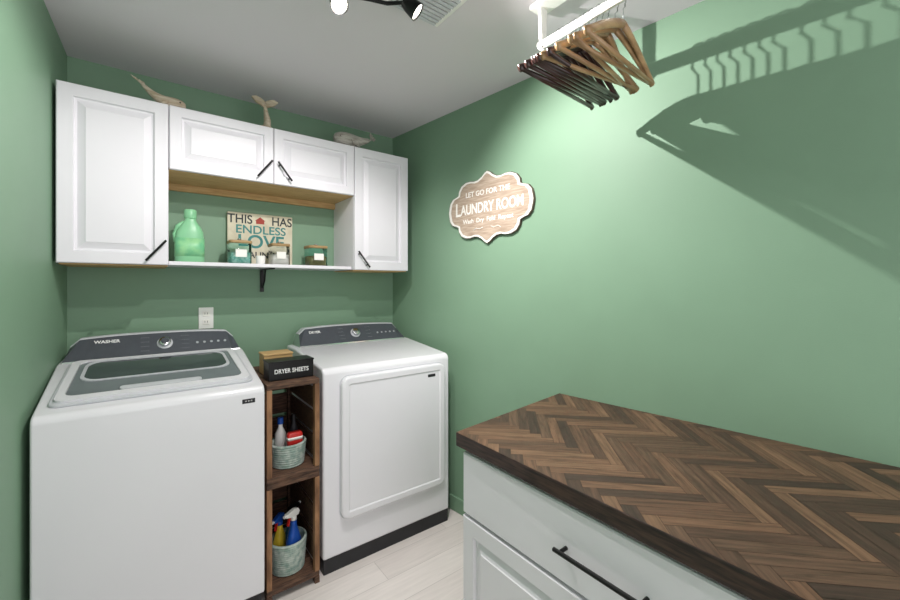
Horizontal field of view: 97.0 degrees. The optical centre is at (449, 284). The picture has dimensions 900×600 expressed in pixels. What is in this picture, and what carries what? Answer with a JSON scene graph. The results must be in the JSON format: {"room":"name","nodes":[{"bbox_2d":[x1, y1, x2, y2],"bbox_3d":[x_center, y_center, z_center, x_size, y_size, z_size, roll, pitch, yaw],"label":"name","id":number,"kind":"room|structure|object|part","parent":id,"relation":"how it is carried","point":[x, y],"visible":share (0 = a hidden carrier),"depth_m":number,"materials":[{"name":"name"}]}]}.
{"room":"laundry room","nodes":[
{"label":"laundry room","id":0,"kind":"room"},
{"bbox_2d":[0,0,66,599],"bbox_3d":[-0.696,0.155,0.255,0.100,2.440,3.855,0,0,-36],"label":"wall","id":1,"kind":"structure","parent":0,"point":[33,287],"depth_m":1.28,"materials":[{"name":"green paint"}]},
{"bbox_2d":[67,56,392,438],"bbox_3d":[-1.128,0.155,2.410,1.915,2.440,0.100,0,0,-37],"label":"wall","id":2,"kind":"structure","parent":0,"point":[100,300],"depth_m":2.25,"materials":[{"name":"green paint"}]},
{"bbox_2d":[199,307,212,328],"bbox_3d":[-1.337,0.181,2.181,0.070,0.116,0.010,0,0,-37],"label":"wall outlet","id":3,"kind":"object","parent":2,"relation":"attached to","point":[205,313],"visible":1,"depth_m":2.18,"materials":[{"name":"white plastic"}]},
{"bbox_2d":[203,311,209,316],"bbox_3d":[-1.335,0.158,2.179,0.032,0.028,0.004,0,0,-37],"label":"receptacle","id":4,"kind":"object","parent":3,"relation":"attached to","point":[205,313],"depth_m":2.18,"materials":[{"name":"plastic"}]},
{"bbox_2d":[203,319,209,324],"bbox_3d":[-1.335,0.203,2.179,0.032,0.028,0.004,0,0,-37],"label":"receptacle","id":5,"kind":"object","parent":3,"relation":"attached to","point":[205,321],"depth_m":2.18,"materials":[{"name":"plastic"}]},
{"bbox_2d":[56,79,407,272],"bbox_3d":[-1.014,-0.454,2.206,1.642,0.738,0.359,0,0,-37],"label":"upper cabinet","id":6,"kind":"object","parent":2,"relation":"attached to","point":[119,157],"visible":1,"depth_m":1.86,"materials":[{"name":"white paint"}]},
{"bbox_3d":[-1.435,-0.457,1.710,0.368,0.732,0.020,0,0,-37],"label":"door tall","id":7,"kind":"part","parent":6,"relation":"part of","materials":[{"name":"white paint"}]},
{"bbox_3d":[-1.310,-0.153,1.774,0.081,0.099,0.031,0,0,-37],"label":"handle","id":8,"kind":"part","parent":6,"relation":"part of","materials":[{"name":"black metal"}]},
{"bbox_2d":[131,75,185,107],"bbox_3d":[-1.342,-0.877,1.838,0.206,0.105,0.058,0,0,-37],"label":"figurine","id":9,"kind":"object","parent":6,"relation":"on","point":[157,97],"visible":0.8,"depth_m":1.83,"materials":[{"name":"brown wood"}]},
{"bbox_3d":[-1.109,-0.677,1.960,0.447,0.291,0.020,0,0,-37],"label":"door","id":10,"kind":"part","parent":6,"relation":"part of","materials":[{"name":"white paint"}]},
{"bbox_3d":[-1.116,-0.512,2.339,0.900,0.034,0.021,0,0,-37],"label":"raw rail","id":11,"kind":"part","parent":6,"relation":"part of","materials":[{"name":"brown wood"}]},
{"bbox_2d":[251,95,277,127],"bbox_3d":[-0.982,-0.908,2.113,0.132,0.169,0.068,0,0,-37],"label":"figurine","id":12,"kind":"object","parent":6,"relation":"on","point":[270,103],"visible":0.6,"depth_m":2.10,"materials":[{"name":"brown wood"}]},
{"bbox_3d":[-0.975,-0.898,2.118,0.042,0.132,0.058,0,0,-37],"label":"tail stem","id":13,"kind":"part","parent":12,"relation":"part of","materials":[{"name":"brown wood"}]},
{"bbox_3d":[-0.952,-0.599,2.047,0.078,0.098,0.031,0,0,-37],"label":"handle","id":14,"kind":"part","parent":6,"relation":"part of","materials":[{"name":"black metal"}]},
{"bbox_3d":[-0.874,-0.599,2.107,0.078,0.098,0.031,0,0,-37],"label":"handle","id":15,"kind":"part","parent":6,"relation":"part of","materials":[{"name":"black metal"}]},
{"bbox_3d":[-0.751,-0.677,2.232,0.446,0.291,0.020,0,0,-37],"label":"door","id":16,"kind":"part","parent":6,"relation":"part of","materials":[{"name":"white paint"}]},
{"bbox_2d":[333,132,375,146],"bbox_3d":[-0.568,-0.879,2.429,0.296,0.107,0.092,0,0,-37],"label":"figurine","id":17,"kind":"object","parent":6,"relation":"on","point":[346,138],"visible":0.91,"depth_m":2.37,"materials":[{"name":"grey wood"}]},
{"bbox_3d":[-0.516,-0.153,2.381,0.080,0.099,0.031,0,0,-37],"label":"handle","id":18,"kind":"part","parent":6,"relation":"part of","materials":[{"name":"black metal"}]},
{"bbox_3d":[-0.425,-0.457,2.482,0.368,0.732,0.020,0,0,-37],"label":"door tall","id":19,"kind":"part","parent":6,"relation":"part of","materials":[{"name":"white paint"}]},
{"bbox_2d":[168,261,350,291],"bbox_3d":[-1.037,-0.035,2.235,0.898,0.151,0.287,0,0,-37],"label":"wall shelf","id":20,"kind":"object","parent":2,"relation":"attached to","point":[263,267],"visible":0.89,"depth_m":2.13,"materials":[{"name":"white paint"}]},
{"bbox_2d":[172,209,204,261],"bbox_3d":[-1.304,-0.243,1.986,0.136,0.264,0.082,0,0,-37],"label":"detergent bottle","id":21,"kind":"object","parent":20,"relation":"on","point":[188,236],"visible":0.9,"depth_m":1.96,"materials":[{"name":"green plastic"}]},
{"bbox_2d":[227,238,251,263],"bbox_3d":[-1.138,-0.182,2.151,0.112,0.140,0.112,0,0,-37],"label":"glass canister","id":22,"kind":"object","parent":20,"relation":"on","point":[238,251],"visible":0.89,"depth_m":2.11,"materials":[{"name":"teal glass"}]},
{"bbox_3d":[-1.138,-0.230,2.151,0.112,0.016,0.112,0,0,-37],"label":"lid","id":23,"kind":"part","parent":22,"relation":"part of","materials":[{"name":"brown wood"}]},
{"bbox_2d":[227,211,291,264],"bbox_3d":[-1.107,-0.262,2.331,0.350,0.300,0.022,0,0,-37],"label":"sign","id":24,"kind":"object","parent":20,"relation":"on","point":[262,230],"visible":0.66,"depth_m":2.32,"materials":[{"name":"wood"}]},
{"bbox_2d":[256,254,264,263],"bbox_3d":[-1.036,-0.140,2.179,0.048,0.056,0.048,0,0,-37],"label":"candle cup","id":25,"kind":"object","parent":20,"relation":"on","point":[260,259],"visible":0.77,"depth_m":2.16,"materials":[{"name":"white ceramic"}]},
{"bbox_3d":[-1.112,-0.023,2.353,0.020,0.126,0.009,0,0,-37],"label":"bracket plate","id":26,"kind":"part","parent":20,"relation":"part of","materials":[{"name":"black metal"}]},
{"bbox_2d":[268,242,289,264],"bbox_3d":[-0.977,-0.180,2.274,0.104,0.135,0.104,0,0,-37],"label":"glass canister","id":27,"kind":"object","parent":20,"relation":"on","point":[278,253],"visible":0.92,"depth_m":2.23,"materials":[{"name":"glass"}]},
{"bbox_3d":[-0.977,-0.226,2.274,0.104,0.016,0.104,0,0,-37],"label":"lid","id":28,"kind":"part","parent":27,"relation":"part of","materials":[{"name":"brown wood"}]},
{"bbox_2d":[304,244,327,265],"bbox_3d":[-0.810,-0.180,2.402,0.116,0.135,0.116,0,0,-37],"label":"glass canister","id":29,"kind":"object","parent":20,"relation":"on","point":[314,254],"visible":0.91,"depth_m":2.36,"materials":[{"name":"green glass"}]},
{"bbox_3d":[-0.810,-0.226,2.402,0.116,0.016,0.116,0,0,-37],"label":"lid","id":30,"kind":"part","parent":29,"relation":"part of","materials":[{"name":"brown wood"}]},
{"bbox_2d":[272,497,285,503],"bbox_3d":[-1.099,1.330,2.361,1.701,0.090,0.014,0,0,-37],"label":"baseboard","id":31,"kind":"structure","parent":2,"relation":"attached to","point":[283,498],"depth_m":2.40,"materials":[{"name":"green paint"}]},
{"bbox_2d":[262,508,462,599],"bbox_3d":[0.180,1.425,0.987,2.496,0.100,3.950,0,0,-37],"label":"floor","id":32,"kind":"structure","parent":0,"point":[428,564],"depth_m":1.89,"materials":[{"name":"white wood"}]},
{"bbox_2d":[30,329,264,599],"bbox_3d":[-1.248,0.800,1.720,0.690,1.150,0.652,0,0,-37],"label":"washing machine","id":33,"kind":"object","parent":32,"relation":"on","point":[147,449],"visible":1,"depth_m":1.48,"materials":[{"name":"white metal"}]},
{"bbox_3d":[-1.209,0.367,1.669,0.628,0.091,0.410,0,0,-37],"label":"lid","id":34,"kind":"part","parent":33,"relation":"part of","materials":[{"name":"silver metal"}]},
{"bbox_3d":[-1.210,0.357,1.670,0.604,0.086,0.389,0,0,-37],"label":"lid frame","id":35,"kind":"part","parent":33,"relation":"part of","materials":[{"name":"white metal"}]},
{"bbox_3d":[-1.216,0.358,1.678,0.554,0.070,0.337,0,0,-37],"label":"lid glass","id":36,"kind":"part","parent":33,"relation":"part of","materials":[{"name":"glass"}]},
{"bbox_2d":[253,366,319,599],"bbox_3d":[-0.836,0.903,1.960,0.228,0.944,0.470,0,0,-37],"label":"shelf unit","id":37,"kind":"object","parent":32,"relation":"on","point":[279,483],"visible":0.39,"depth_m":1.84,"materials":[{"name":"brown wood"}]},
{"bbox_3d":[-0.785,0.645,1.723,0.022,0.380,0.030,0,0,-37],"label":"post","id":38,"kind":"part","parent":37,"relation":"part of","materials":[{"name":"brown wood"}]},
{"bbox_3d":[-0.785,1.103,1.723,0.022,0.435,0.030,0,0,-37],"label":"post","id":39,"kind":"part","parent":37,"relation":"part of","materials":[{"name":"brown wood"}]},
{"bbox_2d":[259,349,292,374],"bbox_3d":[-0.858,0.379,1.962,0.136,0.100,0.106,0,0,-37],"label":"box","id":40,"kind":"object","parent":37,"relation":"on","point":[285,352],"visible":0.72,"depth_m":1.93,"materials":[{"name":"brown wood"}]},
{"bbox_3d":[-0.858,0.334,1.962,0.136,0.010,0.106,0,0,-37],"label":"lid","id":41,"kind":"part","parent":40,"relation":"part of","materials":[{"name":"brown wood"}]},
{"bbox_2d":[263,355,313,381],"bbox_3d":[-0.753,0.387,1.860,0.202,0.086,0.104,0,0,-37],"label":"box","id":42,"kind":"object","parent":37,"relation":"on","point":[284,368],"visible":1,"depth_m":1.82,"materials":[{"name":"black metal"}]},
{"bbox_2d":[272,436,305,468],"bbox_3d":[-0.760,0.781,1.867,0.164,0.105,0.164,0,0,-37],"label":"rope basket","id":43,"kind":"object","parent":37,"relation":"on","point":[285,457],"visible":0.74,"depth_m":1.80,"materials":[{"name":"green fabric"}]},
{"bbox_2d":[275,417,285,446],"bbox_3d":[-0.805,0.726,1.889,0.048,0.195,0.048,0,0,-37],"label":"bottle","id":44,"kind":"object","parent":43,"relation":"in","point":[280,434],"visible":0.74,"depth_m":1.88,"materials":[{"name":"white plastic"}]},
{"bbox_2d":[289,413,297,431],"bbox_3d":[-0.754,0.723,1.922,0.040,0.200,0.040,0,0,-37],"label":"bottle","id":45,"kind":"object","parent":43,"relation":"in","point":[293,427],"visible":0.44,"depth_m":1.92,"materials":[{"name":"black plastic"}]},
{"bbox_2d":[286,430,302,445],"bbox_3d":[-0.726,0.754,1.859,0.069,0.138,0.037,0,0,-37],"label":"canister","id":46,"kind":"object","parent":43,"relation":"in","point":[292,437],"visible":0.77,"depth_m":1.84,"materials":[{"name":"plastic"}]},
{"bbox_3d":[-0.888,0.645,2.197,0.022,0.380,0.030,0,0,-37],"label":"post","id":47,"kind":"part","parent":37,"relation":"part of","materials":[{"name":"brown wood"}]},
{"bbox_3d":[-0.888,1.103,2.197,0.022,0.435,0.030,0,0,-37],"label":"post","id":48,"kind":"part","parent":37,"relation":"part of","materials":[{"name":"brown wood"}]},
{"bbox_2d":[272,526,306,576],"bbox_3d":[-0.760,1.248,1.867,0.168,0.140,0.168,0,0,-37],"label":"rope basket","id":49,"kind":"object","parent":37,"relation":"on","point":[286,560],"visible":0.67,"depth_m":1.80,"materials":[{"name":"green fabric"}]},
{"bbox_2d":[272,512,285,546],"bbox_3d":[-0.806,1.192,1.867,0.046,0.232,0.089,0,0,10],"label":"spray bottle","id":50,"kind":"object","parent":49,"relation":"in","point":[279,538],"visible":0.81,"depth_m":1.86,"materials":[{"name":"yellow plastic"}]},
{"bbox_2d":[283,507,300,545],"bbox_3d":[-0.734,1.175,1.847,0.046,0.267,0.089,0,0,26],"label":"spray bottle","id":51,"kind":"object","parent":49,"relation":"in","point":[294,536],"visible":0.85,"depth_m":1.84,"materials":[{"name":"blue plastic"}]},
{"bbox_2d":[285,500,300,540],"bbox_3d":[-0.757,1.183,1.927,0.046,0.252,0.089,0,0,18],"label":"spray bottle","id":52,"kind":"object","parent":49,"relation":"in","point":[297,503],"visible":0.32,"depth_m":1.90,"materials":[{"name":"black plastic"}]},
{"bbox_3d":[-0.621,0.645,1.848,0.022,0.380,0.030,0,0,-37],"label":"post","id":53,"kind":"part","parent":37,"relation":"part of","materials":[{"name":"brown wood"}]},
{"bbox_3d":[-0.621,1.103,1.848,0.022,0.435,0.030,0,0,-37],"label":"post","id":54,"kind":"part","parent":37,"relation":"part of","materials":[{"name":"brown wood"}]},
{"bbox_2d":[287,322,447,575],"bbox_3d":[-0.479,0.811,2.331,0.746,1.128,0.635,0,0,-37],"label":"dryer","id":55,"kind":"object","parent":32,"relation":"on","point":[383,467],"visible":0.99,"depth_m":2.07,"materials":[{"name":"white metal"}]},
{"bbox_3d":[-0.278,0.790,2.100,0.616,0.690,0.024,0,0,-37],"label":"door","id":56,"kind":"part","parent":55,"relation":"part of","materials":[{"name":"white metal"}]},
{"bbox_2d":[456,393,899,599],"bbox_3d":[0.677,0.949,1.238,0.893,0.853,1.265,0,0,-37],"label":"base cabinet","id":57,"kind":"object","parent":32,"relation":"on","point":[566,497],"visible":1,"depth_m":1.04,"materials":[{"name":"white paint"}]},
{"bbox_3d":[0.215,1.036,1.184,0.020,0.469,0.534,0,0,-37],"label":"door","id":58,"kind":"part","parent":57,"relation":"part of","materials":[{"name":"white paint"}]},
{"bbox_3d":[0.357,0.693,0.953,0.036,0.012,0.250,0,0,-37],"label":"drawer handle","id":59,"kind":"part","parent":57,"relation":"part of","materials":[{"name":"black metal"}]},
{"bbox_3d":[0.379,0.687,0.969,0.020,0.208,1.074,0,0,-37],"label":"drawer","id":60,"kind":"part","parent":57,"relation":"part of","materials":[{"name":"white paint"}]},
{"bbox_2d":[44,0,703,137],"bbox_3d":[0.180,-1.115,0.987,2.496,0.100,3.950,0,0,-37],"label":"ceiling","id":61,"kind":"structure","parent":0,"point":[373,68],"depth_m":1.79,"materials":[{"name":"white paint"}]},
{"bbox_2d":[329,0,423,20],"bbox_3d":[-0.146,-0.996,1.237,0.285,0.137,0.614,0,0,-37],"label":"track light","id":62,"kind":"object","parent":61,"relation":"attached to","point":[413,8],"depth_m":1.38,"materials":[{"name":"black metal"}]},
{"bbox_2d":[384,0,466,26],"bbox_3d":[-0.092,-1.058,1.478,0.250,0.014,0.200,0,0,-37],"label":"ceiling vent","id":63,"kind":"object","parent":61,"relation":"in","point":[434,12],"depth_m":1.52,"materials":[{"name":"white metal"}]},
{"bbox_2d":[530,0,625,50],"bbox_3d":[0.791,-0.976,0.932,0.070,0.176,1.520,0,0,-37],"label":"closet rod","id":64,"kind":"object","parent":61,"relation":"attached to","point":[541,8],"visible":0.99,"depth_m":1.46,"materials":[{"name":"white plastic"}]},
{"bbox_2d":[518,28,594,109],"bbox_3d":[0.400,-0.813,1.445,0.463,0.233,0.019,0,0,-41],"label":"clothes hanger","id":65,"kind":"object","parent":64,"relation":"hanging from","point":[586,103],"visible":0.23,"depth_m":1.47,"materials":[{"name":"black plastic"}]},
{"bbox_2d":[517,26,600,106],"bbox_3d":[0.411,-0.813,1.431,0.463,0.233,0.019,0,0,-36],"label":"clothes hanger","id":66,"kind":"object","parent":64,"relation":"hanging from","point":[530,72],"visible":0.22,"depth_m":1.39,"materials":[{"name":"brown wood"}]},
{"bbox_2d":[524,23,602,106],"bbox_3d":[0.421,-0.813,1.416,0.463,0.233,0.019,0,0,-38],"label":"clothes hanger","id":67,"kind":"object","parent":64,"relation":"hanging from","point":[527,63],"visible":0.28,"depth_m":1.38,"materials":[{"name":"brown wood"}]},
{"bbox_2d":[531,20,606,105],"bbox_3d":[0.432,-0.813,1.402,0.463,0.233,0.019,0,0,-41],"label":"clothes hanger","id":68,"kind":"object","parent":64,"relation":"hanging from","point":[587,92],"visible":0.31,"depth_m":1.42,"materials":[{"name":"brown wood"}]},
{"bbox_2d":[533,18,612,102],"bbox_3d":[0.443,-0.813,1.388,0.463,0.233,0.019,0,0,-39],"label":"clothes hanger","id":69,"kind":"object","parent":64,"relation":"hanging from","point":[604,96],"visible":0.35,"depth_m":1.40,"materials":[{"name":"brown wood"}]},
{"bbox_2d":[535,15,619,100],"bbox_3d":[0.454,-0.813,1.373,0.463,0.233,0.019,0,0,-37],"label":"clothes hanger","id":70,"kind":"object","parent":64,"relation":"hanging from","point":[615,94],"visible":0.32,"depth_m":1.35,"materials":[{"name":"brown wood"}]},
{"bbox_2d":[546,12,615,100],"bbox_3d":[0.465,-0.813,1.359,0.463,0.233,0.019,0,0,-42],"label":"clothes hanger","id":71,"kind":"object","parent":64,"relation":"hanging from","point":[551,51],"visible":0.38,"depth_m":1.35,"materials":[{"name":"brown wood"}]},
{"bbox_2d":[539,8,639,92],"bbox_3d":[0.482,-0.813,1.337,0.463,0.233,0.019,0,0,-28],"label":"clothes hanger","id":72,"kind":"object","parent":64,"relation":"hanging from","point":[632,85],"visible":0.52,"depth_m":1.34,"materials":[{"name":"brown wood"}]},
{"bbox_2d":[555,4,634,93],"bbox_3d":[0.497,-0.813,1.318,0.463,0.233,0.019,0,0,-37],"label":"clothes hanger","id":73,"kind":"object","parent":64,"relation":"hanging from","point":[561,45],"visible":0.56,"depth_m":1.26,"materials":[{"name":"brown wood"}]},
{"bbox_2d":[573,0,632,94],"bbox_3d":[0.512,-0.813,1.298,0.019,0.233,0.463,0,0,43],"label":"clothes hanger","id":74,"kind":"object","parent":64,"relation":"hanging from","point":[578,36],"visible":0.56,"depth_m":1.29,"materials":[{"name":"brown wood"}]},
{"bbox_2d":[567,5,650,86],"bbox_3d":[0.529,-0.813,1.276,0.463,0.233,0.019,0,0,-35],"label":"clothes hanger","id":75,"kind":"object","parent":64,"relation":"hanging from","point":[618,32],"visible":0.59,"depth_m":1.28,"materials":[{"name":"brown wood"}]},
{"bbox_2d":[583,0,654,86],"bbox_3d":[0.545,-0.813,1.254,0.463,0.233,0.019,0,0,-41],"label":"clothes hanger","id":76,"kind":"object","parent":64,"relation":"hanging from","point":[589,29],"visible":1,"depth_m":1.24,"materials":[{"name":"brown wood"}]},
{"bbox_2d":[393,0,899,499],"bbox_3d":[0.977,0.155,1.534,0.099,2.440,3.890,0,0,-44],"label":"wall","id":77,"kind":"structure","parent":0,"point":[715,243],"depth_m":1.50,"materials":[{"name":"green paint"}]},
{"bbox_2d":[448,492,465,515],"bbox_3d":[0.045,1.330,2.408,0.014,0.090,1.340,0,0,-44],"label":"baseboard","id":78,"kind":"structure","parent":77,"relation":"attached to","point":[455,503],"depth_m":2.41,"materials":[{"name":"green paint"}]},
{"bbox_2d":[449,170,535,243],"bbox_3d":[0.211,-0.437,2.228,0.021,0.410,0.618,0,0,-44],"label":"plaque","id":79,"kind":"object","parent":77,"relation":"attached to","point":[488,207],"visible":1,"depth_m":2.20,"materials":[{"name":"brown wood"}]}
]}

